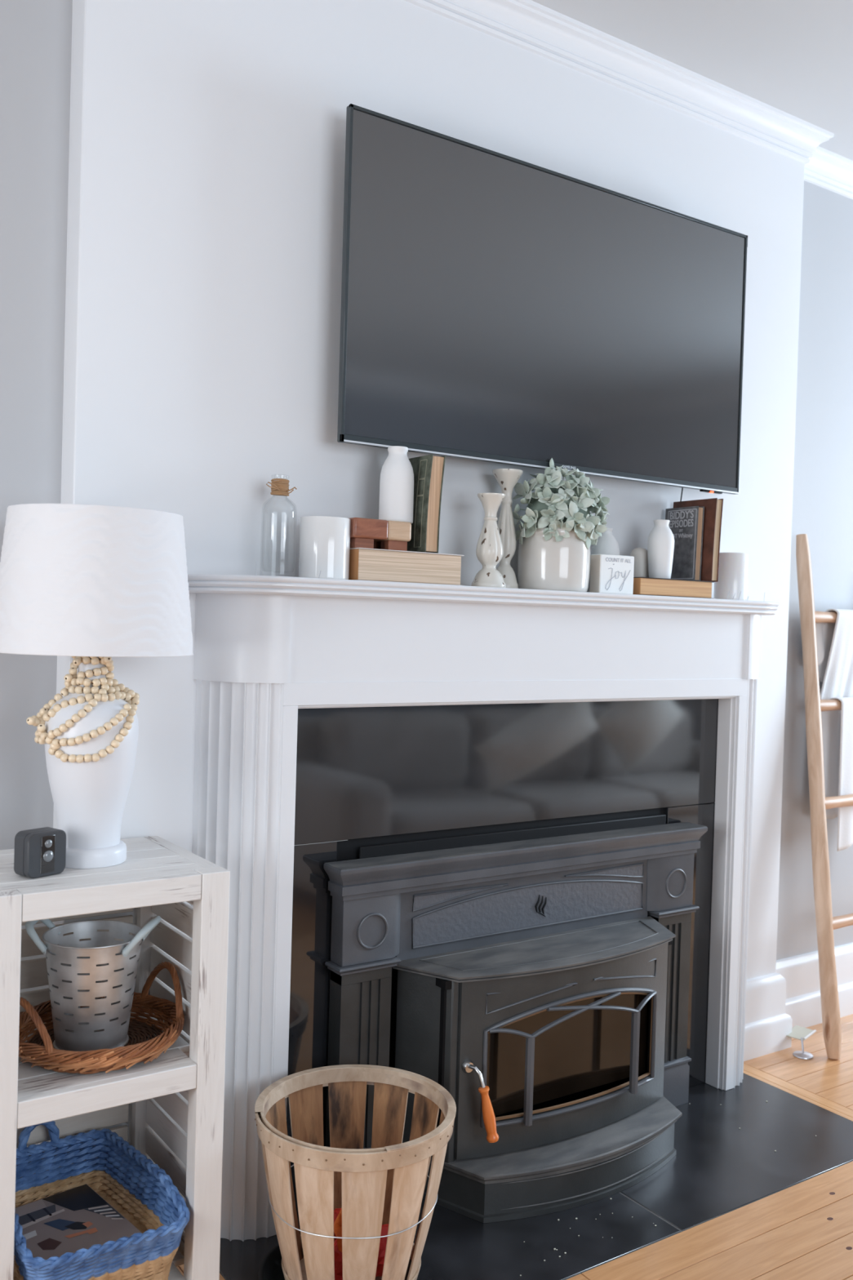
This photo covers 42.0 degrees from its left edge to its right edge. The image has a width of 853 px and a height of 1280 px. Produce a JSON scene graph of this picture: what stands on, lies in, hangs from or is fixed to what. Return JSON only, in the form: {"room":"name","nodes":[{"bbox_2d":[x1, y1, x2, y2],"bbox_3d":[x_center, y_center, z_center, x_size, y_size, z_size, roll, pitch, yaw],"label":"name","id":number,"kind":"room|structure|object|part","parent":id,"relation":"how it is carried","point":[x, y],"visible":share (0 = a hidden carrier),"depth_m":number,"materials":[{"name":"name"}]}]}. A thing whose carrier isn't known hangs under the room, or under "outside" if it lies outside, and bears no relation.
{"room":"living room","nodes":[
{"label":"living room","id":0,"kind":"room"},
{"bbox_2d":[0,0,72,992],"bbox_3d":[-1.575,-0.177,1.504,2.097,2.556,0.120,1,1,-34],"label":"wall","id":1,"kind":"structure","parent":0,"point":[36,35],"depth_m":2.01,"materials":[{"name":"grey paint"}]},
{"bbox_2d":[17,1120,58,1151],"bbox_3d":[-0.673,0.855,1.925,0.073,0.056,0.018,1,1,-34],"label":"handle","id":2,"kind":"object","parent":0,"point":[53,1131],"depth_m":1.92,"materials":[{"name":"blue wicker"}]},
{"bbox_2d":[52,0,804,1138],"bbox_3d":[0.138,-0.147,2.633,2.006,2.556,0.196,1,1,-34],"label":"wall","id":3,"kind":"structure","parent":0,"point":[206,149],"depth_m":2.20,"materials":[{"name":"white paint"}]},
{"bbox_2d":[337,103,747,494],"bbox_3d":[0.305,-0.713,2.554,1.181,0.668,0.084,1,1,-34],"label":"television","id":4,"kind":"object","parent":3,"relation":"attached to","point":[498,308],"visible":0.96,"depth_m":2.46,"materials":[{"name":"grey plastic"}]},
{"bbox_2d":[404,0,852,199],"bbox_3d":[1.390,-1.323,1.189,6.400,0.078,3.676,1,1,-34],"label":"trim","id":5,"kind":"structure","parent":3,"relation":"attached to","point":[531,26],"depth_m":2.72,"materials":[{"name":"white"}]},
{"bbox_2d":[743,942,852,1061],"bbox_3d":[2.879,1.115,2.303,2.616,0.207,3.676,1,1,-34],"label":"baseboard","id":6,"kind":"structure","parent":3,"relation":"attached to","point":[788,997],"depth_m":3.25,"materials":[{"name":"white"}]},
{"bbox_2d":[176,1013,852,1279],"bbox_3d":[1.313,1.252,1.237,6.600,0.120,3.876,1,1,-34],"label":"floor","id":7,"kind":"structure","parent":0,"point":[803,1230],"depth_m":2.18,"materials":[{"name":"orange wood"}]},
{"bbox_2d":[0,835,230,1279],"bbox_3d":[-0.577,0.746,1.838,0.376,0.758,0.325,1,1,-34],"label":"shelf unit","id":8,"kind":"object","parent":7,"relation":"on","point":[175,1100],"visible":0.58,"depth_m":1.79,"materials":[{"name":"beige paint"}]},
{"bbox_3d":[-0.630,0.748,1.626,0.048,0.758,0.036,1,1,-34],"label":"post","id":9,"kind":"part","parent":8,"relation":"part of","materials":[{"name":"white wood"}]},
{"bbox_2d":[13,826,66,878],"bbox_3d":[-0.603,0.333,1.738,0.044,0.069,0.069,2,1,37],"label":"security camera","id":10,"kind":"object","parent":8,"relation":"on","point":[39,852],"visible":1,"depth_m":1.72,"materials":[{"name":"grey plastic"}]},
{"bbox_3d":[-0.589,0.333,1.728,0.002,0.058,0.025,2,1,37],"label":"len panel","id":11,"kind":"part","parent":10,"relation":"part of","materials":[{"name":"black plastic"}]},
{"bbox_2d":[0,503,193,868],"bbox_3d":[-0.553,0.078,1.841,0.324,0.578,0.324,1,1,-34],"label":"table lamp","id":12,"kind":"object","parent":8,"relation":"on","point":[76,580],"visible":0.98,"depth_m":1.73,"materials":[{"name":"white ceramic"}]},
{"bbox_2d":[26,656,139,763],"bbox_3d":[-0.555,0.106,1.800,0.177,0.178,0.098,1,1,-17],"label":"bead garland","id":13,"kind":"object","parent":12,"relation":"attached to","point":[109,686],"visible":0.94,"depth_m":1.80,"materials":[{"name":"brown wood"}]},
{"bbox_2d":[44,656,138,848],"bbox_3d":[-0.556,0.179,1.843,0.150,0.315,0.150,1,1,-34],"label":"lamp base","id":14,"kind":"object","parent":12,"relation":"attached to","point":[89,798],"depth_m":1.79,"materials":[{"name":"white ceramic"}]},
{"bbox_3d":[-0.548,-0.095,1.838,0.324,0.233,0.324,1,1,-34],"label":"lamp shade","id":15,"kind":"part","parent":12,"relation":"part of","materials":[{"name":"white fabric"}]},
{"bbox_2d":[17,961,184,1074],"bbox_3d":[-0.546,0.614,1.837,0.283,0.116,0.285,2,1,7],"label":"wicker basket","id":16,"kind":"object","parent":8,"relation":"on","point":[46,1056],"visible":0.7,"depth_m":1.78,"materials":[{"name":"brown wicker"}]},
{"bbox_3d":[-0.632,0.602,1.754,0.026,0.077,0.153,1,1,-44],"label":"handle","id":17,"kind":"part","parent":16,"relation":"part of","materials":[{"name":"brown wicker"}]},
{"bbox_2d":[24,915,160,1056],"bbox_3d":[-0.549,0.561,1.827,0.205,0.209,0.177,1,1,-34],"label":"metal bucket","id":18,"kind":"object","parent":16,"relation":"in","point":[104,1024],"visible":0.95,"depth_m":1.78,"materials":[{"name":"metal"}]},
{"bbox_3d":[-0.631,0.477,1.823,0.041,0.046,0.098,2,1,-4],"label":"bucket handle","id":19,"kind":"part","parent":18,"relation":"part of","materials":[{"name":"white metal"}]},
{"bbox_3d":[-0.470,0.482,1.825,0.080,0.046,0.090,1,1,-34],"label":"bucket handle","id":20,"kind":"part","parent":18,"relation":"part of","materials":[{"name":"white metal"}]},
{"bbox_3d":[-0.453,0.600,1.920,0.023,0.085,0.141,1,1,-41],"label":"handle","id":21,"kind":"part","parent":16,"relation":"part of","materials":[{"name":"brown wicker"}]},
{"bbox_2d":[13,1120,190,1279],"bbox_3d":[-0.566,0.933,1.819,0.267,0.203,0.321,1,1,-34],"label":"woven basket","id":22,"kind":"object","parent":8,"relation":"on","point":[142,1192],"visible":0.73,"depth_m":1.86,"materials":[{"name":"blue wicker"}]},
{"bbox_2d":[14,1183,142,1260],"bbox_3d":[-0.583,0.967,1.814,0.168,0.014,0.232,1,1,-42],"label":"magazine","id":23,"kind":"object","parent":22,"relation":"in","point":[73,1220],"visible":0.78,"depth_m":1.83,"materials":[{"name":"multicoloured paper"}]},
{"bbox_2d":[22,1230,36,1239],"bbox_3d":[-0.640,0.959,1.788,0.025,0.001,0.021,1,1,-34],"label":"print","id":24,"kind":"object","parent":23,"relation":"on","point":[33,1233],"depth_m":1.79},
{"bbox_2d":[26,1213,35,1221],"bbox_3d":[-0.656,0.958,1.841,0.008,0.001,0.030,1,1,-34],"label":"print","id":25,"kind":"object","parent":23,"relation":"on","point":[28,1215],"depth_m":1.84},
{"bbox_2d":[14,1199,46,1216],"bbox_3d":[-0.681,0.957,1.859,0.084,0.001,0.042,1,1,-34],"label":"print","id":26,"kind":"object","parent":23,"relation":"on","point":[39,1204],"depth_m":1.87},
{"bbox_2d":[17,1204,55,1225],"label":"print","id":27,"kind":"object","parent":23,"relation":"on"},
{"bbox_2d":[21,1208,64,1228],"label":"print","id":28,"kind":"object","parent":23,"relation":"on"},
{"bbox_2d":[42,1208,52,1215],"bbox_3d":[-0.635,0.958,1.860,0.008,0.001,0.030,1,1,-34],"label":"print","id":29,"kind":"object","parent":23,"relation":"on","point":[44,1209],"depth_m":1.86},
{"bbox_2d":[36,1237,61,1249],"bbox_3d":[-0.599,0.961,1.766,0.035,0.001,0.037,1,1,-34],"label":"print","id":30,"kind":"object","parent":23,"relation":"on","point":[49,1243],"depth_m":1.77},
{"bbox_2d":[44,1218,74,1231],"bbox_3d":[-0.600,0.960,1.823,0.048,0.001,0.038,1,1,-34],"label":"print","id":31,"kind":"object","parent":23,"relation":"on","point":[59,1224],"depth_m":1.82},
{"bbox_2d":[64,1231,86,1238],"bbox_3d":[-0.567,0.961,1.795,0.036,0.001,0.010,1,1,-34],"label":"print","id":32,"kind":"object","parent":23,"relation":"on","point":[69,1236],"depth_m":1.79},
{"bbox_2d":[42,1184,108,1210],"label":"print","id":33,"kind":"object","parent":23,"relation":"on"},
{"bbox_2d":[64,1222,87,1229],"bbox_3d":[-0.571,0.961,1.820,0.040,0.001,0.029,1,1,-34],"label":"print","id":34,"kind":"object","parent":23,"relation":"on","point":[76,1225],"depth_m":1.82},
{"bbox_2d":[82,1221,93,1226],"bbox_3d":[-0.556,0.961,1.825,0.015,0.001,0.017,1,1,-34],"label":"print","id":35,"kind":"object","parent":23,"relation":"on","point":[88,1224],"depth_m":1.83},
{"bbox_2d":[84,1227,97,1234],"bbox_3d":[-0.545,0.961,1.806,0.018,0.001,0.015,1,1,-34],"label":"print","id":36,"kind":"object","parent":23,"relation":"on","point":[92,1230],"depth_m":1.81},
{"bbox_2d":[88,1204,108,1209],"bbox_3d":[-0.555,0.960,1.879,0.032,0.001,0.013,1,1,-34],"label":"print","id":37,"kind":"object","parent":23,"relation":"on","point":[106,1205],"depth_m":1.88},
{"bbox_2d":[93,1208,112,1212],"bbox_3d":[-0.545,0.961,1.871,0.028,0.001,0.013,1,1,-34],"label":"print","id":38,"kind":"object","parent":23,"relation":"on","point":[108,1209],"depth_m":1.87},
{"bbox_2d":[84,1204,124,1218],"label":"print","id":39,"kind":"object","parent":23,"relation":"on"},
{"bbox_2d":[99,1211,115,1214],"bbox_3d":[-0.534,0.961,1.863,0.024,0.001,0.014,1,1,-34],"label":"print","id":40,"kind":"object","parent":23,"relation":"on","point":[110,1211],"depth_m":1.86},
{"bbox_2d":[105,1214,119,1217],"bbox_3d":[-0.524,0.961,1.854,0.021,0.001,0.014,1,1,-34],"label":"print","id":41,"kind":"object","parent":23,"relation":"on","point":[110,1215],"depth_m":1.85},
{"bbox_3d":[-0.488,0.698,1.711,0.279,0.039,0.017,1,1,-34],"label":"shelf rail","id":42,"kind":"part","parent":8,"relation":"part of","materials":[{"name":"white wood"}]},
{"bbox_3d":[-0.523,0.750,2.050,0.036,0.746,0.036,1,1,-34],"label":"post","id":43,"kind":"part","parent":8,"relation":"part of","materials":[{"name":"white wood"}]},
{"bbox_3d":[-0.360,0.753,1.812,0.048,0.758,0.036,1,1,-34],"label":"post","id":44,"kind":"part","parent":8,"relation":"part of","materials":[{"name":"white wood"}]},
{"bbox_2d":[219,1073,852,1279],"bbox_3d":[0.308,1.148,2.356,1.539,0.015,0.534,1,1,-34],"label":"hearth","id":45,"kind":"object","parent":7,"relation":"on","point":[718,1167],"visible":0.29,"depth_m":2.27,"materials":[{"name":"black stone"}]},
{"bbox_2d":[257,1233,411,1279],"bbox_3d":[-0.158,1.120,1.951,0.273,0.028,0.273,1,1,-34],"label":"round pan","id":46,"kind":"object","parent":45,"relation":"on","point":[270,1268],"visible":0.24,"depth_m":1.97,"materials":[{"name":"black metal"}]},
{"bbox_2d":[254,1064,456,1279],"bbox_3d":[-0.128,0.972,1.951,0.351,0.314,0.352,1,1,-34],"label":"basket","id":47,"kind":"object","parent":46,"relation":"on","point":[384,1183],"visible":1,"depth_m":1.85,"materials":[{"name":"wood"}]},
{"bbox_2d":[333,1208,341,1241],"bbox_3d":[-0.164,1.067,1.990,0.081,0.101,0.086,2,1,5],"label":"wrapper","id":48,"kind":"object","parent":47,"relation":"in","point":[336,1211],"visible":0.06,"depth_m":1.98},
{"bbox_2d":[333,1239,342,1279],"bbox_3d":[-0.142,1.075,1.892,0.084,0.103,0.081,2,1,-2],"label":"wrapper","id":49,"kind":"object","parent":47,"relation":"in","point":[337,1254],"visible":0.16,"depth_m":1.87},
{"bbox_2d":[333,1207,342,1252],"bbox_3d":[-0.123,1.003,1.896,0.068,0.085,0.076,1,1,-34],"label":"wrapper","id":50,"kind":"object","parent":49,"relation":"on","point":[338,1222],"visible":0.13,"depth_m":1.88,"materials":[{"name":"orange plastic"}]},
{"bbox_2d":[375,1223,388,1276],"bbox_3d":[-0.085,1.077,1.954,0.078,0.090,0.076,1,1,-34],"label":"wrapper","id":51,"kind":"object","parent":47,"relation":"in","point":[384,1228],"visible":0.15,"depth_m":1.93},
{"bbox_2d":[187,574,779,1241],"bbox_3d":[0.236,0.513,2.493,1.639,1.245,0.188,1,1,-34],"label":"fireplace mantel","id":52,"kind":"object","parent":45,"relation":"on","point":[268,648],"visible":0.88,"depth_m":2.17,"materials":[{"name":"white paint"}]},
{"bbox_2d":[266,478,296,496],"bbox_3d":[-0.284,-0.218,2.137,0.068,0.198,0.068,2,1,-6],"label":"cork stopper","id":53,"kind":"object","parent":52,"relation":"on","point":[281,486],"visible":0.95,"depth_m":2.12,"materials":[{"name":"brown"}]},
{"bbox_2d":[298,515,351,579],"bbox_3d":[-0.199,-0.176,2.161,0.099,0.120,0.099,1,1,-34],"label":"candle jar","id":54,"kind":"object","parent":52,"relation":"on","point":[324,545],"visible":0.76,"depth_m":2.12,"materials":[{"name":"white ceramic"}]},
{"bbox_2d":[348,547,464,585],"bbox_3d":[-0.066,-0.147,2.275,0.252,0.064,0.140,1,1,-34],"label":"book","id":55,"kind":"object","parent":52,"relation":"on","point":[365,563],"visible":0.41,"depth_m":2.21,"materials":[{"name":"beige paper"}]},
{"bbox_2d":[349,517,411,551],"bbox_3d":[-0.113,-0.209,2.228,0.136,0.059,0.100,1,1,-34],"label":"wooden riser","id":56,"kind":"object","parent":55,"relation":"on","point":[369,533],"visible":0.78,"depth_m":2.19,"materials":[{"name":"red wood"}]},
{"bbox_2d":[378,445,413,524],"bbox_3d":[-0.060,-0.315,2.260,0.070,0.154,0.070,1,1,-34],"label":"bottle","id":57,"kind":"object","parent":56,"relation":"on","point":[397,474],"visible":0.88,"depth_m":2.23,"materials":[{"name":"white ceramic"}]},
{"bbox_2d":[407,453,445,553],"bbox_3d":[-0.017,-0.278,2.302,0.045,0.199,0.123,1,1,-34],"label":"book","id":58,"kind":"object","parent":55,"relation":"on","point":[428,470],"visible":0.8,"depth_m":2.26,"materials":[{"name":"paper"}]},
{"bbox_2d":[187,574,779,615],"bbox_3d":[0.254,-0.092,2.482,1.639,0.034,0.188,1,1,-34],"label":"mantel shelf","id":59,"kind":"object","parent":52,"relation":"attached to","point":[206,588],"depth_m":2.25,"materials":[{"name":"white paint"}]},
{"bbox_2d":[471,493,506,587],"bbox_3d":[0.135,-0.210,2.364,0.074,0.199,0.074,1,1,-34],"label":"candlestick","id":60,"kind":"object","parent":52,"relation":"on","point":[489,550],"visible":0.93,"depth_m":2.35,"materials":[{"name":"white ceramic"}]},
{"bbox_2d":[492,468,523,588],"bbox_3d":[0.176,-0.243,2.461,0.067,0.264,0.067,1,1,-34],"label":"candlestick","id":61,"kind":"object","parent":52,"relation":"on","point":[507,478],"visible":0.79,"depth_m":2.44,"materials":[{"name":"white ceramic"}]},
{"bbox_2d":[512,457,610,591],"bbox_3d":[0.304,-0.258,2.495,0.247,0.300,0.189,1,1,-34],"label":"potted plant","id":62,"kind":"object","parent":52,"relation":"on","point":[557,533],"visible":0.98,"depth_m":2.43,"materials":[{"name":"green plant"}]},
{"bbox_2d":[591,528,619,555],"bbox_3d":[0.426,-0.186,2.647,0.068,0.158,0.068,1,1,-34],"label":"round vase","id":63,"kind":"object","parent":52,"relation":"on","point":[606,544],"visible":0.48,"depth_m":2.62,"materials":[{"name":"white ceramic"}]},
{"bbox_2d":[589,554,634,594],"bbox_3d":[0.425,-0.150,2.543,0.102,0.088,0.037,1,1,-32],"label":"block","id":64,"kind":"object","parent":52,"relation":"on","point":[609,573],"visible":0.94,"depth_m":2.52,"materials":[{"name":"white wood"}]},
{"bbox_2d":[632,577,714,598],"bbox_3d":[0.559,-0.125,2.699,0.250,0.042,0.143,1,1,-34],"label":"book","id":65,"kind":"object","parent":52,"relation":"on","point":[642,585],"visible":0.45,"depth_m":2.63,"materials":[{"name":"beige paper"}]},
{"bbox_2d":[630,547,648,577],"bbox_3d":[0.518,-0.186,2.700,0.047,0.076,0.047,1,1,-34],"label":"jar","id":66,"kind":"object","parent":65,"relation":"on","point":[640,554],"visible":0.61,"depth_m":2.68,"materials":[{"name":"grey ceramic"}]},
{"bbox_2d":[647,520,674,578],"bbox_3d":[0.562,-0.216,2.666,0.064,0.141,0.064,1,1,-34],"label":"bottle","id":67,"kind":"object","parent":65,"relation":"on","point":[660,541],"visible":0.88,"depth_m":2.64,"materials":[{"name":"white ceramic"}]},
{"bbox_2d":[665,506,704,580],"bbox_3d":[0.639,-0.238,2.766,0.027,0.184,0.108,1,1,-34],"label":"book","id":68,"kind":"object","parent":65,"relation":"on","point":[686,523],"visible":0.91,"depth_m":2.74,"materials":[{"name":"paper"}]},
{"bbox_2d":[673,497,723,582],"bbox_3d":[0.671,-0.247,2.772,0.033,0.204,0.142,1,1,-34],"label":"book","id":69,"kind":"object","parent":65,"relation":"on","point":[713,517],"visible":0.39,"depth_m":2.72,"materials":[{"name":"paper"}]},
{"bbox_2d":[713,552,748,599],"bbox_3d":[0.779,-0.161,2.841,0.083,0.121,0.083,1,1,-34],"label":"candle holder","id":70,"kind":"object","parent":52,"relation":"on","point":[733,566],"visible":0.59,"depth_m":2.80,"materials":[{"name":"white ceramic"}]},
{"bbox_2d":[286,698,718,1208],"bbox_3d":[0.202,0.634,2.540,1.242,0.998,0.076,1,1,-34],"label":"surround","id":71,"kind":"object","parent":45,"relation":"on","point":[366,775],"visible":0.44,"depth_m":2.41,"materials":[{"name":"black"}]},
{"bbox_3d":[0.176,0.771,2.532,0.944,0.724,0.068,1,1,-34],"label":"backing panel","id":72,"kind":"part","parent":71,"relation":"part of","materials":[{"name":"black metal"}]},
{"bbox_2d":[323,813,707,1222],"bbox_3d":[0.293,0.784,2.382,1.038,0.710,0.294,1,1,-34],"label":"wood stove","id":73,"kind":"object","parent":45,"relation":"on","point":[544,972],"visible":0.99,"depth_m":2.32,"materials":[{"name":"grey metal"}]},
{"bbox_3d":[-0.136,0.836,2.231,0.117,0.359,0.045,1,1,-34],"label":"fluted leg","id":74,"kind":"part","parent":73,"relation":"part of","materials":[{"name":"black metal"}]},
{"bbox_3d":[-0.131,0.668,2.227,0.117,0.022,0.046,1,1,-34],"label":"leg","id":75,"kind":"part","parent":73,"relation":"part of","materials":[{"name":"black metal"}]},
{"bbox_3d":[-0.001,0.855,2.243,0.140,0.365,0.021,2,1,30],"label":"panel","id":76,"kind":"part","parent":73,"relation":"part of","materials":[{"name":"black metal"}]},
{"bbox_3d":[0.083,0.848,2.206,0.026,0.026,0.010,1,1,-34],"label":"latch plate","id":77,"kind":"part","parent":73,"relation":"part of","materials":[{"name":"silver metal"}]},
{"bbox_3d":[0.098,0.859,2.187,0.043,0.038,0.011,3,1,43],"label":"latch rod","id":78,"kind":"part","parent":73,"relation":"part of","materials":[{"name":"silver metal"}]},
{"bbox_3d":[0.122,0.929,2.176,0.044,0.107,0.025,2,1,2],"label":"door handle","id":79,"kind":"part","parent":73,"relation":"part of","materials":[{"name":"orange wood"}]},
{"bbox_3d":[0.170,0.790,2.228,0.092,0.027,0.012,1,1,-14],"label":"grille arm","id":80,"kind":"part","parent":73,"relation":"part of","materials":[{"name":"grey metal"}]},
{"bbox_3d":[0.243,0.483,2.462,1.038,0.065,0.068,1,1,-34],"label":"crown","id":81,"kind":"part","parent":73,"relation":"part of","materials":[{"name":"grey metal"}]},
{"bbox_3d":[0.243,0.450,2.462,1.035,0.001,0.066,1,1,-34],"label":"crown","id":82,"kind":"part","parent":73,"relation":"part of","materials":[{"name":"metal"}]},
{"bbox_3d":[0.229,0.596,2.481,0.720,0.162,0.028,1,1,-34],"label":"fascia panel","id":83,"kind":"part","parent":73,"relation":"part of","materials":[{"name":"grey metal"}]},
{"bbox_3d":[0.217,0.728,2.262,0.218,0.042,0.010,1,1,-27],"label":"door moulding","id":84,"kind":"part","parent":73,"relation":"part of","materials":[{"name":"grey metal"}]},
{"bbox_2d":[392,915,675,982],"bbox_3d":[0.288,0.671,2.393,0.746,0.015,0.189,1,1,-34],"label":"stove top","id":85,"kind":"object","parent":73,"relation":"attached to","point":[593,944],"depth_m":2.36,"materials":[{"name":"metal"}]},
{"bbox_3d":[0.314,0.860,2.355,0.582,0.356,0.058,1,1,-34],"label":"stove door","id":86,"kind":"part","parent":73,"relation":"part of","materials":[{"name":"black metal"}]},
{"bbox_3d":[0.297,0.860,2.375,0.488,0.234,0.001,1,1,-34],"label":"door glass","id":87,"kind":"part","parent":73,"relation":"part of","materials":[{"name":"glass"}]},
{"bbox_3d":[0.314,0.779,2.309,0.250,0.054,0.018,1,1,-36],"label":"grille arm","id":88,"kind":"part","parent":73,"relation":"part of","materials":[{"name":"grey metal"}]},
{"bbox_3d":[0.348,1.123,2.298,0.505,0.003,0.056,1,1,-34],"label":"moulding","id":89,"kind":"part","parent":73,"relation":"part of","materials":[{"name":"metal"}]},
{"bbox_3d":[0.350,1.071,2.297,0.505,0.003,0.056,1,1,-34],"label":"moulding","id":90,"kind":"part","parent":73,"relation":"part of","materials":[{"name":"metal"}]},
{"bbox_3d":[0.355,0.780,2.337,0.250,0.054,0.018,1,1,-33],"label":"grille arm","id":91,"kind":"part","parent":73,"relation":"part of","materials":[{"name":"grey metal"}]},
{"bbox_3d":[0.435,0.732,2.411,0.218,0.042,0.010,1,1,-42],"label":"door moulding","id":92,"kind":"part","parent":73,"relation":"part of","materials":[{"name":"grey metal"}]},
{"bbox_3d":[0.483,0.796,2.442,0.012,0.027,0.091,2,1,36],"label":"grille arm","id":93,"kind":"part","parent":73,"relation":"part of","materials":[{"name":"grey metal"}]},
{"bbox_3d":[0.588,0.849,2.727,0.115,0.359,0.045,1,1,-34],"label":"fluted leg","id":94,"kind":"part","parent":73,"relation":"part of","materials":[{"name":"black metal"}]},
{"bbox_3d":[0.593,0.680,2.724,0.115,0.022,0.046,1,1,-34],"label":"leg","id":95,"kind":"part","parent":73,"relation":"part of","materials":[{"name":"black metal"}]},
{"bbox_2d":[520,1100,816,1275],"bbox_3d":[0.489,1.144,2.403,1.021,0.003,0.289,1,1,-42],"label":"crumbs","id":96,"kind":"object","parent":45,"relation":"on","point":[766,1100],"visible":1,"depth_m":2.17,"materials":[{"name":"beige"}]},
{"bbox_2d":[786,1025,816,1059],"bbox_3d":[1.048,1.123,3.103,0.105,0.053,0.093,1,1,-44],"label":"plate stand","id":97,"kind":"object","parent":7,"relation":"on","point":[799,1033],"visible":1,"depth_m":3.10,"materials":[{"name":"silver metal"}]},
{"bbox_3d":[1.051,1.107,3.127,0.067,0.015,0.060,1,1,-43],"label":"plate","id":98,"kind":"part","parent":97,"relation":"part of","materials":[{"name":"beige"}]},
{"bbox_3d":[1.042,1.125,3.080,0.006,0.041,0.022,2,1,1],"label":"stem","id":99,"kind":"part","parent":97,"relation":"part of","materials":[{"name":"silver metal"}]},
{"bbox_2d":[795,533,852,1058],"bbox_3d":[1.292,0.426,3.263,0.538,1.453,0.226,1,1,-34],"label":"wooden ladder","id":100,"kind":"object","parent":7,"relation":"on","point":[826,923],"visible":0.99,"depth_m":3.12,"materials":[{"name":"beige wood"}]},
{"bbox_2d":[815,622,825,666],"bbox_3d":[1.136,0.013,3.245,0.089,0.136,0.024,1,1,-34],"label":"folded cloth","id":101,"kind":"object","parent":100,"relation":"hanging from","point":[819,626],"visible":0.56,"depth_m":3.25,"materials":[{"name":"white fabric"}]},
{"bbox_2d":[817,608,852,818],"bbox_3d":[1.278,0.221,3.330,0.332,0.623,0.064,1,1,-34],"label":"throw blanket","id":102,"kind":"object","parent":100,"relation":"hanging from","point":[836,669],"visible":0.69,"depth_m":3.27,"materials":[{"name":"white fabric"}]},
{"bbox_2d":[829,697,852,851],"bbox_3d":[1.310,0.392,3.309,0.328,0.446,0.046,1,1,-34],"label":"towel","id":103,"kind":"object","parent":100,"relation":"hanging from","point":[845,820],"visible":0.94,"depth_m":3.22,"materials":[{"name":"white fabric"}]},
{"bbox_2d":[531,0,852,160],"bbox_3d":[1.387,-1.412,1.196,6.600,0.100,3.896,1,1,-34],"label":"ceiling","id":104,"kind":"structure","parent":0,"point":[793,57],"depth_m":2.62,"materials":[{"name":"white paint"}]},
{"bbox_2d":[776,180,852,959],"bbox_3d":[1.973,-0.117,3.937,2.497,2.556,0.120,1,1,-34],"label":"wall","id":105,"kind":"structure","parent":0,"point":[823,491],"depth_m":3.30,"materials":[{"name":"grey paint"}]}
]}

